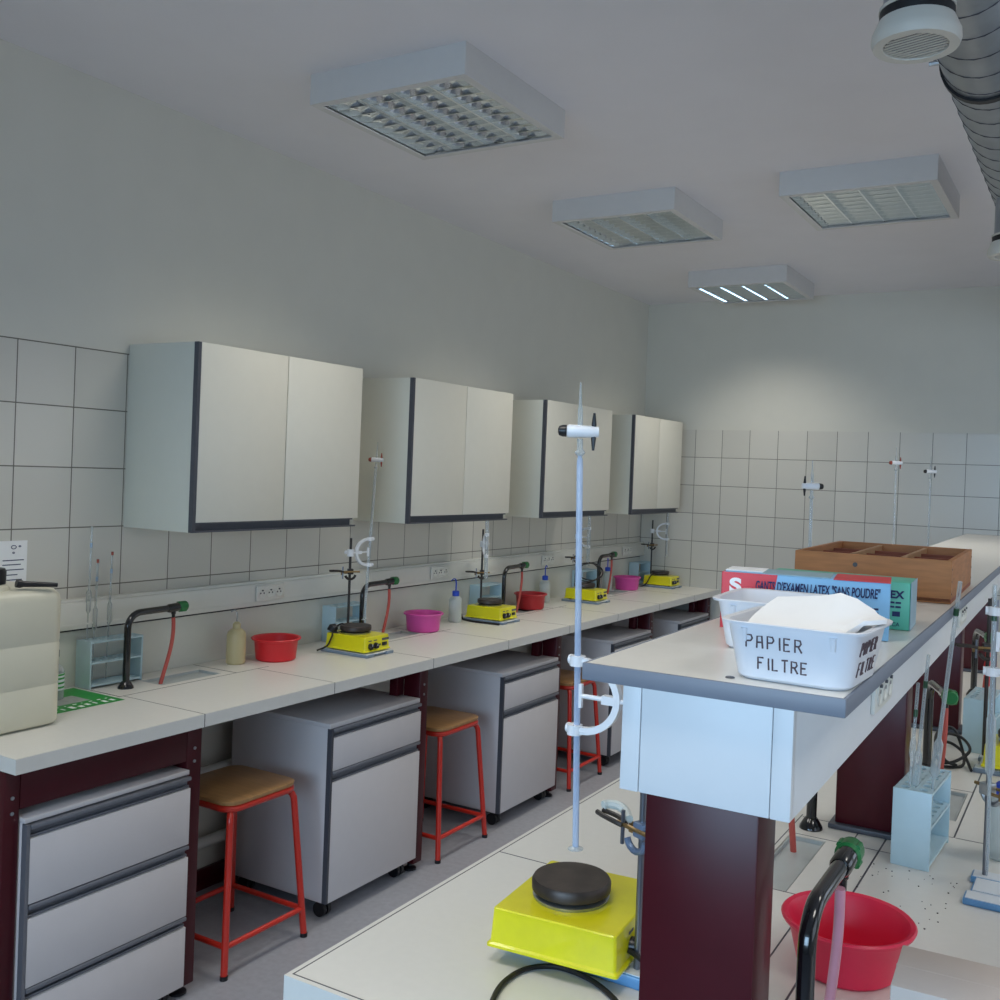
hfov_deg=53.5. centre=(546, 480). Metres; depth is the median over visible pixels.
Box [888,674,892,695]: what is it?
outlet
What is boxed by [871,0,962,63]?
ceiling vent
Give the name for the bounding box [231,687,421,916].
pedestal
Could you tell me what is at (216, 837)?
trim
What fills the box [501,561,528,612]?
tap
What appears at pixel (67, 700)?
picture
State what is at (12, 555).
print
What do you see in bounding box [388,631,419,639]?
sink
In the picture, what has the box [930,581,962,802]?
pipette
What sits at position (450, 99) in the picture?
ceiling light
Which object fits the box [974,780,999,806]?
clamp
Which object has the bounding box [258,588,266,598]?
outlet
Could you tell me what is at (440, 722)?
stool
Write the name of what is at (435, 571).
outlet
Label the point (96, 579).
pipette
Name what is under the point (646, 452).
upper cabinet
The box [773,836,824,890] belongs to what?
sink
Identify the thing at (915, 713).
pipette
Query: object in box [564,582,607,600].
hotplate
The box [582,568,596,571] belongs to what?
shelf
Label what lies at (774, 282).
ceiling light
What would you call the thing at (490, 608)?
hotplate
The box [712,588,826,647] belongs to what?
plastic tub
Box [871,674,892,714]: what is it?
power socket
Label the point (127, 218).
wall
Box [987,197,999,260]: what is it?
outlet
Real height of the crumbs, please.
0.001 m
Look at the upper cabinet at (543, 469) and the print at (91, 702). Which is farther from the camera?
the upper cabinet at (543, 469)
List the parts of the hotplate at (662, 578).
heating plate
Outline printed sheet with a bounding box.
[57,688,124,713]
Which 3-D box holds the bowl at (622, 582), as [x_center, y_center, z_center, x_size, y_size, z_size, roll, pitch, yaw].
[0.548,0.700,6.775,0.192,0.088,0.192,2,1,30]
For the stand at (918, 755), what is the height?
0.465 m
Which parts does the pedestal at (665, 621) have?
panel, handle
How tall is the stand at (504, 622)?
0.465 m
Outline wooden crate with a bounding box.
[795,541,971,603]
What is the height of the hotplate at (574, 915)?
0.100 m
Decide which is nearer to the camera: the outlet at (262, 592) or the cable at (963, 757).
the cable at (963, 757)
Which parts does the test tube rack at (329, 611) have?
panel, panel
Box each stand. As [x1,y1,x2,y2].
[321,538,392,658]
[463,529,519,624]
[561,559,609,604]
[575,792,646,990]
[640,520,681,588]
[910,751,921,769]
[962,599,999,911]
[973,598,999,775]
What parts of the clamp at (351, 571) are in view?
arm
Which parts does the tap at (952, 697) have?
handle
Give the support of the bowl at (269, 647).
on the laboratory bench at (156, 726)
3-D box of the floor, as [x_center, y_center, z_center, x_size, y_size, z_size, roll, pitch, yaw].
[0.595,1.718,1.987,5.440,0.100,9.523,2,1,30]
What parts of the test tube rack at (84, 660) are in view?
panel, panel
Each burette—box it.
[361,443,383,619]
[484,521,488,578]
[558,386,598,851]
[801,471,823,546]
[889,456,902,543]
[923,460,936,535]
[985,585,997,875]
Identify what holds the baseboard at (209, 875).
attached to the wall at (127, 218)
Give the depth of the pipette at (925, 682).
2.04 m
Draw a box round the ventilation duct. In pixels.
[929,0,999,203]
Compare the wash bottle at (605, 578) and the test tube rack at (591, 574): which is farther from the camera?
the wash bottle at (605, 578)
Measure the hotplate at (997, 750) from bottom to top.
0.100 m
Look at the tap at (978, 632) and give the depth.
3.71 m
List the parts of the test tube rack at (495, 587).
panel, panel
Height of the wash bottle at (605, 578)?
0.224 m
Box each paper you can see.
[748,593,886,632]
[857,626,866,632]
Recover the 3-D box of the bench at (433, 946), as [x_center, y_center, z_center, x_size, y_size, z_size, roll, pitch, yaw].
[1.262,1.242,3.201,1.270,0.883,4.600,2,1,29]
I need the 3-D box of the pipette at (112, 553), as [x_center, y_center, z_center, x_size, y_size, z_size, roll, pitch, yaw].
[-1.499,0.460,3.388,0.017,0.435,0.018,2,1,30]
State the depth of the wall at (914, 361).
6.61 m
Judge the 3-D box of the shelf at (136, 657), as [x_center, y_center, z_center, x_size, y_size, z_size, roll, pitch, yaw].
[-1.492,0.607,3.378,0.075,0.006,0.193,2,1,30]
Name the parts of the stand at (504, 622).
rod, plate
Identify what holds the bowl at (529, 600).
on the laboratory bench at (156, 726)
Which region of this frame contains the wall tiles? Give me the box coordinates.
[0,335,640,599]
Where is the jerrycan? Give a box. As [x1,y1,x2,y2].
[0,567,60,734]
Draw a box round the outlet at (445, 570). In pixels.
[443,568,448,575]
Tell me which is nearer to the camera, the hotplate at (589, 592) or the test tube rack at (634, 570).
the hotplate at (589, 592)
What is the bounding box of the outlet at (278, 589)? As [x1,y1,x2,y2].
[275,586,282,595]
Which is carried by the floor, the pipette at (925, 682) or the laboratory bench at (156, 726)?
the laboratory bench at (156, 726)
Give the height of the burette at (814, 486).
0.709 m
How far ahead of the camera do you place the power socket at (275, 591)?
4.02 m
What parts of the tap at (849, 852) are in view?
handle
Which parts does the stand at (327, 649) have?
plate, rod, plate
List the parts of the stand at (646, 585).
rod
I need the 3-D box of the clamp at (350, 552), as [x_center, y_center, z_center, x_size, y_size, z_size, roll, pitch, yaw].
[-0.805,0.309,4.271,0.135,0.128,0.049,2,1,-40]
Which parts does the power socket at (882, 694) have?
plate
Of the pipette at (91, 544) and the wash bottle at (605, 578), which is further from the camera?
the wash bottle at (605, 578)
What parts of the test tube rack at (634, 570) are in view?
panel, panel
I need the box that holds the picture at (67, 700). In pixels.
[57,696,87,705]
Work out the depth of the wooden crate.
2.10 m
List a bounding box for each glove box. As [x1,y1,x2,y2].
[720,566,891,640]
[775,568,917,630]
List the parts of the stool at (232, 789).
leg, leg, seat, seat frame, foot rail, leg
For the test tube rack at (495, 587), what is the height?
0.158 m
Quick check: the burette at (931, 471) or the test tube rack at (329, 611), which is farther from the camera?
the burette at (931, 471)
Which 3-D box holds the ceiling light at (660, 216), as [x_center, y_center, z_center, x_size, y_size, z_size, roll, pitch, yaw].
[0.441,-1.236,4.711,0.610,0.098,0.610,2,1,30]
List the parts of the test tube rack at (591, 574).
panel, panel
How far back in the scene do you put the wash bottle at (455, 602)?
5.01 m
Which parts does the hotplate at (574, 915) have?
heating plate, knob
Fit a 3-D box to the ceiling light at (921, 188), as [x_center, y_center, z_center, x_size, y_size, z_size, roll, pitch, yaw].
[1.365,-1.196,4.156,0.610,0.098,0.610,2,1,30]
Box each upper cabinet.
[123,341,362,532]
[353,377,512,523]
[505,400,612,517]
[605,414,682,514]
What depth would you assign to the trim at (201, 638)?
4.08 m
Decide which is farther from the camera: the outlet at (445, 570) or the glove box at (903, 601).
the outlet at (445, 570)
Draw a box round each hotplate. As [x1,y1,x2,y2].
[325,623,389,652]
[465,597,516,620]
[487,861,636,979]
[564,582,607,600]
[643,570,678,586]
[981,729,999,769]
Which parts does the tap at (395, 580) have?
handle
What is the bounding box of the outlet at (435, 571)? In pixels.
[433,569,437,576]
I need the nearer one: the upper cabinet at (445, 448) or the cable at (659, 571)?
the upper cabinet at (445, 448)
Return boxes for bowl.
[251,633,300,661]
[403,609,443,632]
[514,591,546,609]
[613,575,640,590]
[781,890,917,991]
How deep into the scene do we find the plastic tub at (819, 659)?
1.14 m
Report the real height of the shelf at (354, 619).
0.006 m
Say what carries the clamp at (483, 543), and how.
attached to the stand at (504, 622)
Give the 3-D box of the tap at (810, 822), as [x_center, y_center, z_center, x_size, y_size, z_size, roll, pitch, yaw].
[0.547,0.656,2.136,0.052,0.294,0.266,2,1,30]
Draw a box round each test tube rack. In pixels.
[75,633,142,689]
[321,601,366,641]
[469,582,501,603]
[572,568,596,587]
[629,561,649,583]
[890,764,950,871]
[962,687,999,753]
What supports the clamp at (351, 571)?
attached to the stand at (327, 649)
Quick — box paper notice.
[0,540,27,581]
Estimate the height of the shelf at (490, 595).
0.006 m
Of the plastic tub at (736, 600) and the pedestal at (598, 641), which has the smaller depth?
the plastic tub at (736, 600)
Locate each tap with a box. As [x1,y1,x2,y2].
[117,601,188,689]
[359,576,399,632]
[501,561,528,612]
[596,551,617,593]
[789,792,822,852]
[795,836,864,999]
[919,680,958,768]
[966,628,991,694]
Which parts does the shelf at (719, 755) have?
panel, plate, casing, plate, plate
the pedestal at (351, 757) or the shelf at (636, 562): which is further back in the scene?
the shelf at (636, 562)
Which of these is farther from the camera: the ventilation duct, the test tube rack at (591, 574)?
the test tube rack at (591, 574)
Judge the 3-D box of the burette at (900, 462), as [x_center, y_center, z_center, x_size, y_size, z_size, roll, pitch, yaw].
[1.743,0.250,4.984,0.066,0.836,0.025,2,0,1]
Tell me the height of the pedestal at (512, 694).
0.722 m
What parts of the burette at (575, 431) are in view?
handle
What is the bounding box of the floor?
[167,746,620,999]
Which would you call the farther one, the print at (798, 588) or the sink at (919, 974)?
the print at (798, 588)
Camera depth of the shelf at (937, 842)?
2.12 m
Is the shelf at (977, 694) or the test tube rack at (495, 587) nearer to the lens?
the shelf at (977, 694)
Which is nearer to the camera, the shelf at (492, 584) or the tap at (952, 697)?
the tap at (952, 697)
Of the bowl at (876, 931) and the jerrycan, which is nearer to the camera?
the bowl at (876, 931)
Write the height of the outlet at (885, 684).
0.042 m
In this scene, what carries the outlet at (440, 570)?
attached to the power socket at (443, 571)
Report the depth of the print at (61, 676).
3.12 m
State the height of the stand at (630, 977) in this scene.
0.450 m
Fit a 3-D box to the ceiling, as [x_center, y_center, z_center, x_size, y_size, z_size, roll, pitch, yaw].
[0.712,-1.302,1.963,5.440,0.100,9.523,2,1,30]
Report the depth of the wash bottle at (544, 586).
5.92 m
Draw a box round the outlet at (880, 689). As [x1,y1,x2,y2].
[877,683,882,705]
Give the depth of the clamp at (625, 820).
1.54 m
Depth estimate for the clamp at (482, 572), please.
5.21 m
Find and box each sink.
[143,670,218,684]
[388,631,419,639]
[517,608,543,612]
[609,590,628,594]
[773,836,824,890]
[890,945,999,999]
[949,791,966,820]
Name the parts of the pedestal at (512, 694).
panel, door, drawer, handle, handle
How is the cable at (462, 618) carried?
on the laboratory bench at (156, 726)
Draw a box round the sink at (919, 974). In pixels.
[890,945,999,999]
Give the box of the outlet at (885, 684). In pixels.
[883,679,887,700]
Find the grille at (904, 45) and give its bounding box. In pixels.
[883,33,948,58]
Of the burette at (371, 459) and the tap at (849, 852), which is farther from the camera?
the burette at (371, 459)
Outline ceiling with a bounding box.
[0,0,999,304]
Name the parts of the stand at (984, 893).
plate, plate, plate, rod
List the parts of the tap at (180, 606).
handle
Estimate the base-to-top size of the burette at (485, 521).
0.681 m
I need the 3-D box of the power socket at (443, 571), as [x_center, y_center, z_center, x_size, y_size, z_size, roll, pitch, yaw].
[-0.543,0.468,5.044,0.012,0.060,0.152,2,1,30]
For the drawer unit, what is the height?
0.714 m
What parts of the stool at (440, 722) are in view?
leg, leg, seat, seat frame, foot rail, leg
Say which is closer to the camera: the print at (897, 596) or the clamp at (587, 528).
the print at (897, 596)
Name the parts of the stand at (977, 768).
rod, plate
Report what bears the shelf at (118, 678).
attached to the test tube rack at (84, 660)
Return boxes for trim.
[59,557,639,735]
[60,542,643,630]
[198,758,231,850]
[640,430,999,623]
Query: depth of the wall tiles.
3.40 m
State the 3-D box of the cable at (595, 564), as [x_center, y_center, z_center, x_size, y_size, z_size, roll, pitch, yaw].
[0.260,0.559,6.055,0.192,0.129,0.051,2,0,-13]
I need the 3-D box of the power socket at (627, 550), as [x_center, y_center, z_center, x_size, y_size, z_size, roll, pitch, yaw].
[0.572,0.496,7.000,0.012,0.060,0.152,2,1,30]
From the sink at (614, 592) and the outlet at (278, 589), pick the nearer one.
the outlet at (278, 589)
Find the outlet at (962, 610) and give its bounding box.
[961,608,963,623]
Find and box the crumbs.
[856,863,957,928]
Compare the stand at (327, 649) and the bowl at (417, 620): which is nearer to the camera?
the stand at (327, 649)
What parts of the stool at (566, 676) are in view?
leg, seat, seat frame, foot rail, leg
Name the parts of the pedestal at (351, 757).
panel, door, handle, drawer, handle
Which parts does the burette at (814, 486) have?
handle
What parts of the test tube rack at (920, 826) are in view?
panel, panel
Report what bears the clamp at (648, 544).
attached to the stand at (646, 585)
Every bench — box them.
[0,583,718,999]
[283,652,999,999]
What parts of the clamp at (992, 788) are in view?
arm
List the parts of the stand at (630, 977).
plate, rod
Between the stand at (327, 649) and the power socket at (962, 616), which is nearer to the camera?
the power socket at (962, 616)
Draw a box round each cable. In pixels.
[317,623,343,650]
[461,616,499,624]
[490,948,639,999]
[582,562,602,582]
[638,571,664,586]
[932,725,972,771]
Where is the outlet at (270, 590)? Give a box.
[267,587,274,596]
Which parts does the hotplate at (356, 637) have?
heating plate, knob, knob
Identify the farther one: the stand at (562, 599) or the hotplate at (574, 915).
the stand at (562, 599)
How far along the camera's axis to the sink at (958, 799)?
2.44 m
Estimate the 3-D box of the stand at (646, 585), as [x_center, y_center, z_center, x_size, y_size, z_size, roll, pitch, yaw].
[0.819,0.520,7.014,0.250,0.465,0.170,2,1,30]
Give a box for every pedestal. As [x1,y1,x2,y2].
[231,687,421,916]
[424,650,559,824]
[542,624,651,765]
[611,609,709,638]
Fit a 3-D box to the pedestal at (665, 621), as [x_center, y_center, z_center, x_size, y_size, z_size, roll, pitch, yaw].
[0.775,1.275,6.811,0.506,0.722,0.534,2,1,30]
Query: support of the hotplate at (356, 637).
on the stand at (327, 649)
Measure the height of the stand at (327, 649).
0.465 m
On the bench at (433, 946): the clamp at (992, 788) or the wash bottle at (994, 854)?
the wash bottle at (994, 854)
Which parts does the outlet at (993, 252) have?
stem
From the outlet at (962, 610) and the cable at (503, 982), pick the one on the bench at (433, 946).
the cable at (503, 982)
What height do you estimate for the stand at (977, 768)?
0.465 m
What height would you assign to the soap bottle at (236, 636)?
0.209 m
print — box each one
[2,545,23,580]
[57,699,114,711]
[58,673,64,688]
[756,581,880,609]
[890,590,903,625]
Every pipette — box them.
[86,538,92,638]
[91,559,98,675]
[105,552,113,678]
[908,682,919,783]
[911,654,929,786]
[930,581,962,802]
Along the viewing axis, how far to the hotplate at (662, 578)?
6.96 m
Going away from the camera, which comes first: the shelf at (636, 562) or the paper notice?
the paper notice
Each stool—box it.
[194,765,306,981]
[422,706,487,863]
[557,669,601,791]
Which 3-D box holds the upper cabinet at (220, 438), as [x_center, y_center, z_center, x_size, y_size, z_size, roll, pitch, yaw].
[-1.114,-0.146,3.734,0.350,0.638,0.829,2,1,30]
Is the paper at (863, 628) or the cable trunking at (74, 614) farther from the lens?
the cable trunking at (74, 614)
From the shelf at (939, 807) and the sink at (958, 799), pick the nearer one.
the shelf at (939, 807)
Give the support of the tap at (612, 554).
on the laboratory bench at (156, 726)
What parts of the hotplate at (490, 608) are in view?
heating plate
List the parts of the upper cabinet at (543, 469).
door, handle rail, door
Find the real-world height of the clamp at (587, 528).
0.128 m
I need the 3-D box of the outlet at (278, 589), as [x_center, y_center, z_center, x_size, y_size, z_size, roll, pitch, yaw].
[-1.100,0.455,4.064,0.003,0.042,0.042,2,1,30]
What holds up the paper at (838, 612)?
on the paper at (863, 628)
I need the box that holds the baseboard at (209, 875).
[196,858,224,891]
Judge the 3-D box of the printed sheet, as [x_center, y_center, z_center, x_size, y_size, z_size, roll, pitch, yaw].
[-1.527,0.692,3.108,0.260,0.001,0.265,2,1,30]
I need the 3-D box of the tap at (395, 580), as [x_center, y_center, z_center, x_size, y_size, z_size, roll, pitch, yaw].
[-0.762,0.587,4.452,0.052,0.294,0.266,2,1,30]
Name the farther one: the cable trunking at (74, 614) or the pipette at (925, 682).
the cable trunking at (74, 614)
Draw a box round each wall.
[0,39,648,868]
[645,286,999,631]
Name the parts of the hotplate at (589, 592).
heating plate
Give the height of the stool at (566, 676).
0.555 m
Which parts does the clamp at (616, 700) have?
arm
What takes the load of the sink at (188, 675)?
in the laboratory bench at (156, 726)
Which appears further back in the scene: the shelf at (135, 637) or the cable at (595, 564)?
the cable at (595, 564)
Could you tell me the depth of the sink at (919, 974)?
1.24 m
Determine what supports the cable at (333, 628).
on the laboratory bench at (156, 726)
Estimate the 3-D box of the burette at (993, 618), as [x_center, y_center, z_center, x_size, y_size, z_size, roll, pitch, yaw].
[0.865,0.486,1.927,0.019,0.566,0.019,2,1,30]
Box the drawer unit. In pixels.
[12,766,191,999]
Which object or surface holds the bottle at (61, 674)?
on the printed sheet
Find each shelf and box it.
[80,633,141,643]
[91,674,139,686]
[92,653,140,664]
[326,601,365,607]
[336,616,364,623]
[472,582,500,586]
[482,594,500,597]
[582,534,999,999]
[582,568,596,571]
[633,561,649,563]
[895,765,950,796]
[929,834,947,866]
[931,800,948,829]
[965,687,999,700]
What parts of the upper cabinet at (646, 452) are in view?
door, handle rail, door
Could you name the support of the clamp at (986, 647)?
attached to the stand at (977, 768)
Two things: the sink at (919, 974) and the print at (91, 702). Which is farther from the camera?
the print at (91, 702)
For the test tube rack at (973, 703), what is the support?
on the bench at (433, 946)
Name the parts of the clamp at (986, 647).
arm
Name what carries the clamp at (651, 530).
attached to the stand at (646, 585)
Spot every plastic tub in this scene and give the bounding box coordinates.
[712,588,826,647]
[722,606,892,690]
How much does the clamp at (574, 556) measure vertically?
0.059 m
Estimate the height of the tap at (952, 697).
0.294 m
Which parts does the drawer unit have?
panel, handle, drawer, drawer, handle, drawer, handle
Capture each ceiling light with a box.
[310,41,564,159]
[552,187,722,249]
[688,264,813,303]
[779,153,959,230]
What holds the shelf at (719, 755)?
on the bench at (433, 946)
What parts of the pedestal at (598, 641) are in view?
panel, door, drawer, handle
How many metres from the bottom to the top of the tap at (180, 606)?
0.294 m
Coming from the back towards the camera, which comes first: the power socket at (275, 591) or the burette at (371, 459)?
the burette at (371, 459)
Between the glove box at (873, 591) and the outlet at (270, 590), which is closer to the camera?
the glove box at (873, 591)
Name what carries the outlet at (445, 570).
attached to the power socket at (443, 571)
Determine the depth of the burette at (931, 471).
5.09 m
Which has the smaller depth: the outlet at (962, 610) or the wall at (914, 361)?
the outlet at (962, 610)
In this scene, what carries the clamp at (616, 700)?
attached to the stand at (630, 977)
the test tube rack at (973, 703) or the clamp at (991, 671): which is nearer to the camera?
the clamp at (991, 671)
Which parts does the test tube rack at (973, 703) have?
panel, panel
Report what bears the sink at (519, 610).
in the laboratory bench at (156, 726)
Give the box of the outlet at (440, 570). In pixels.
[438,568,442,576]
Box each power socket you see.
[255,583,283,600]
[430,566,448,578]
[541,554,554,565]
[622,546,631,554]
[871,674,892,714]
[957,605,966,627]
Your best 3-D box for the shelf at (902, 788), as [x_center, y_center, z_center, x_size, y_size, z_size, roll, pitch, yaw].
[0.800,0.637,2.104,0.075,0.006,0.193,3,1,33]
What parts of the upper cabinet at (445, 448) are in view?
door, handle rail, door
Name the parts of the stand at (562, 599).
plate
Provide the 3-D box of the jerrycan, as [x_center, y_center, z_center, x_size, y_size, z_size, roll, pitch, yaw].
[-1.613,0.459,2.752,0.306,0.467,0.390,2,1,30]
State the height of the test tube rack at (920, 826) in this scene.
0.158 m
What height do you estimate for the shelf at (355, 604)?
0.006 m
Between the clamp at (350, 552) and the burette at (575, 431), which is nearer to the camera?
the burette at (575, 431)
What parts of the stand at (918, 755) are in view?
plate, plate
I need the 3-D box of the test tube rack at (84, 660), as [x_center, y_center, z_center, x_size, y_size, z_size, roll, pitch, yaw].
[-1.492,0.613,3.378,0.076,0.158,0.205,2,1,30]
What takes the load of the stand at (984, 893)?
on the bench at (433, 946)
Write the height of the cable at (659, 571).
0.122 m
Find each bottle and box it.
[57,650,64,699]
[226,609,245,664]
[448,578,461,622]
[539,565,549,602]
[602,558,611,590]
[989,781,999,861]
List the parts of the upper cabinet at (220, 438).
door, handle rail, door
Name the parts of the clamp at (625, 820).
arm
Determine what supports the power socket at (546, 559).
attached to the wall at (127, 218)
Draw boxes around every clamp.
[329,567,359,580]
[344,537,374,566]
[465,568,489,579]
[480,533,488,557]
[565,554,582,562]
[565,654,622,735]
[575,527,591,547]
[595,799,645,855]
[641,542,657,549]
[650,523,669,540]
[955,640,991,660]
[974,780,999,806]
[983,606,999,676]

